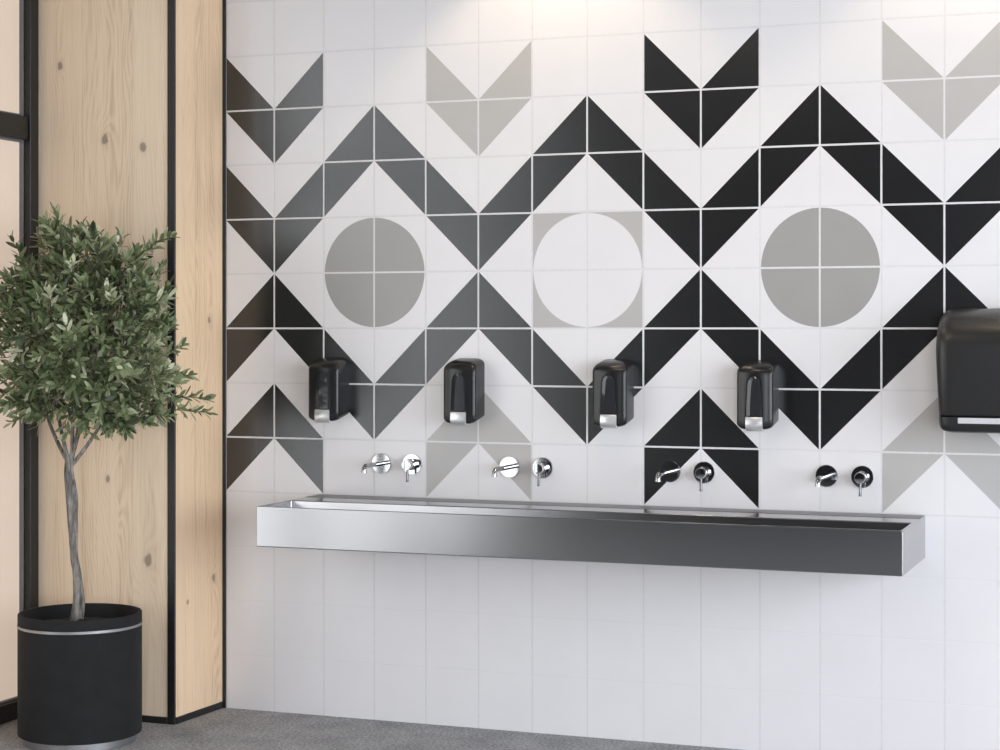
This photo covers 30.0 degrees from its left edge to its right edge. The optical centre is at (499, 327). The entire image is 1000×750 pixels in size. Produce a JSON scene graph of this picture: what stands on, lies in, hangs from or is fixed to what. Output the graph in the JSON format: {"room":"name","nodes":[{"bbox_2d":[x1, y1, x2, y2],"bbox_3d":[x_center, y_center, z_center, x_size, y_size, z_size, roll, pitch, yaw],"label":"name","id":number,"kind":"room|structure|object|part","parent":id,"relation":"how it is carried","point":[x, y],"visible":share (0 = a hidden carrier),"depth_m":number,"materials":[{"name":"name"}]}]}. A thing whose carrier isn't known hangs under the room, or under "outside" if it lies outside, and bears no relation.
{"room":"public restroom","nodes":[
{"label":"public restroom","id":0,"kind":"room"},
{"bbox_2d":[39,0,221,716],"bbox_3d":[-1.354,-0.124,6.834,0.589,3.050,0.321,0,0,21],"label":"wood wall panel","id":1,"kind":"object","parent":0,"point":[103,63],"depth_m":6.70,"materials":[{"name":"brown wood"}]},
{"bbox_2d":[142,715,166,723],"bbox_3d":[-1.430,1.389,6.694,0.546,0.024,0.015,0,0,21],"label":"baseboard","id":2,"kind":"structure","parent":1,"relation":"attached to","point":[145,718],"depth_m":6.61,"materials":[{"name":"black metal"}]},
{"bbox_2d":[167,0,175,724],"bbox_3d":[-1.161,-0.124,6.590,0.028,3.050,0.011,0,0,21],"label":"trim","id":3,"kind":"structure","parent":1,"relation":"attached to","point":[171,4],"depth_m":6.59,"materials":[{"name":"black metal"}]},
{"bbox_2d":[176,701,222,723],"bbox_3d":[-1.086,1.389,6.733,0.022,0.024,0.310,0,0,21],"label":"baseboard","id":4,"kind":"structure","parent":1,"relation":"attached to","point":[214,707],"depth_m":6.73,"materials":[{"name":"black metal"}]},
{"bbox_2d":[0,708,740,749],"bbox_3d":[-0.112,1.461,1.463,7.300,0.120,9.900,0,0,21],"label":"floor","id":5,"kind":"structure","parent":0,"point":[223,728],"depth_m":6.39,"materials":[{"name":"grey concrete"}]},
{"bbox_2d":[0,201,217,749],"bbox_3d":[-1.362,0.482,6.270,0.858,1.838,0.719,0,0,21],"label":"potted tree","id":6,"kind":"object","parent":5,"relation":"on","point":[79,663],"visible":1,"depth_m":6.15,"materials":[{"name":"green plant"}]},
{"bbox_3d":[-1.426,1.169,6.330,0.413,0.409,0.413,0,0,21],"label":"planter","id":7,"kind":"part","parent":6,"relation":"part of","materials":[{"name":"black plastic"}]},
{"bbox_2d":[226,0,999,749],"bbox_3d":[1.878,-0.124,5.896,6.700,3.250,0.200,0,0,21],"label":"wall","id":8,"kind":"structure","parent":0,"point":[540,192],"depth_m":6.35,"materials":[{"name":"white tile"}]},
{"bbox_2d":[222,0,225,707],"bbox_3d":[-1.018,-0.124,6.878,0.016,3.050,0.009,0,0,21],"label":"trim","id":9,"kind":"structure","parent":8,"relation":"attached to","point":[223,1],"depth_m":6.87,"materials":[{"name":"black metal"}]},
{"bbox_2d":[309,357,348,422],"bbox_3d":[-0.618,0.222,6.673,0.121,0.232,0.106,0,0,21],"label":"soap dispenser","id":10,"kind":"object","parent":8,"relation":"attached to","point":[328,376],"visible":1,"depth_m":6.63,"materials":[{"name":"black plastic"}]},
{"bbox_2d":[361,453,391,473],"bbox_3d":[-0.450,0.483,6.577,0.073,0.073,0.166,0,0,21],"label":"spout","id":11,"kind":"object","parent":8,"relation":"attached to","point":[381,463],"visible":1,"depth_m":6.64,"materials":[{"name":"silver metal"}]},
{"bbox_2d":[402,454,421,481],"bbox_3d":[-0.320,0.495,6.585,0.073,0.097,0.060,0,0,21],"label":"mixer","id":12,"kind":"object","parent":8,"relation":"attached to","point":[412,463],"visible":1,"depth_m":6.59,"materials":[{"name":"silver metal"}]},
{"bbox_3d":[-0.327,0.522,6.567,0.010,0.044,0.012,0,0,21],"label":"lever","id":13,"kind":"part","parent":12,"relation":"part of","materials":[{"name":"silver metal"}]},
{"bbox_2d":[444,358,484,424],"bbox_3d":[-0.129,0.222,6.489,0.121,0.232,0.106,0,0,21],"label":"soap dispenser","id":14,"kind":"object","parent":8,"relation":"attached to","point":[464,378],"visible":1,"depth_m":6.45,"materials":[{"name":"black plastic"}]},
{"bbox_2d":[491,456,519,476],"bbox_3d":[0.006,0.483,6.405,0.073,0.073,0.166,0,0,21],"label":"spout","id":15,"kind":"object","parent":8,"relation":"attached to","point":[509,466],"visible":1,"depth_m":6.47,"materials":[{"name":"silver metal"}]},
{"bbox_2d":[533,457,552,485],"bbox_3d":[0.139,0.495,6.412,0.073,0.097,0.060,0,0,21],"label":"mixer","id":16,"kind":"object","parent":8,"relation":"attached to","point":[542,467],"visible":1,"depth_m":6.42,"materials":[{"name":"silver metal"}]},
{"bbox_2d":[256,494,924,575],"bbox_3d":[0.270,0.670,6.138,2.159,0.137,0.480,0,0,21],"label":"trough","id":17,"kind":"object","parent":8,"relation":"attached to","point":[754,539],"visible":1,"depth_m":5.94,"materials":[{"name":"metal"}]},
{"bbox_2d":[593,359,633,427],"bbox_3d":[0.379,0.222,6.297,0.121,0.232,0.106,0,0,21],"label":"soap dispenser","id":18,"kind":"object","parent":8,"relation":"attached to","point":[613,379],"visible":1,"depth_m":6.25,"materials":[{"name":"black plastic"}]},
{"bbox_2d":[655,460,680,481],"bbox_3d":[0.546,0.483,6.202,0.073,0.073,0.166,0,0,21],"label":"spout","id":19,"kind":"object","parent":8,"relation":"attached to","point":[670,471],"visible":1,"depth_m":6.26,"materials":[{"name":"silver metal"}]},
{"bbox_2d":[693,461,714,491],"bbox_3d":[0.674,0.495,6.210,0.073,0.097,0.060,0,0,21],"label":"mixer","id":20,"kind":"object","parent":8,"relation":"attached to","point":[704,472],"visible":1,"depth_m":6.22,"materials":[{"name":"silver metal"}]},
{"bbox_2d":[737,360,778,430],"bbox_3d":[0.844,0.222,6.122,0.121,0.232,0.106,0,0,21],"label":"soap dispenser","id":21,"kind":"object","parent":8,"relation":"attached to","point":[757,380],"visible":1,"depth_m":6.08,"materials":[{"name":"black plastic"}]},
{"bbox_2d":[815,465,837,486],"bbox_3d":[1.040,0.483,6.016,0.073,0.073,0.166,0,0,21],"label":"spout","id":22,"kind":"object","parent":8,"relation":"attached to","point":[826,475],"visible":1,"depth_m":6.08,"materials":[{"name":"silver metal"}]},
{"bbox_2d":[851,465,873,496],"bbox_3d":[1.168,0.495,6.024,0.073,0.097,0.060,0,0,21],"label":"mixer","id":23,"kind":"object","parent":8,"relation":"attached to","point":[862,476],"visible":1,"depth_m":6.03,"materials":[{"name":"silver metal"}]},
{"bbox_3d":[1.161,0.522,6.007,0.010,0.044,0.012,0,0,21],"label":"lever","id":24,"kind":"part","parent":23,"relation":"part of","materials":[{"name":"silver metal"}]},
{"bbox_2d":[936,308,999,432],"bbox_3d":[1.564,0.131,5.786,0.394,0.385,0.227,0,0,21],"label":"dispenser","id":25,"kind":"object","parent":8,"relation":"attached to","point":[968,340],"visible":1,"depth_m":5.73,"materials":[{"name":"plastic"}]},
{"bbox_3d":[-3.318,-0.124,2.670,0.150,3.050,9.500,0,0,21],"label":"wall","id":26,"kind":"structure","parent":0,"visible":0},
{"bbox_2d":[0,0,38,723],"bbox_3d":[-1.924,-0.124,6.254,0.082,3.050,1.190,0,0,21],"label":"window","id":27,"kind":"structure","parent":26,"relation":"in","point":[19,19],"depth_m":6.73,"materials":[{"name":"black metal"}]},
{"bbox_3d":[-1.936,-1.157,6.241,0.010,0.784,1.098,0,0,21],"label":"pane","id":28,"kind":"part","parent":27,"relation":"part of","materials":[{"name":"beige"}]},
{"bbox_3d":[-1.936,0.329,6.241,0.010,2.017,1.098,0,0,21],"label":"pane","id":29,"kind":"part","parent":27,"relation":"part of","materials":[{"name":"beige"}]}
]}

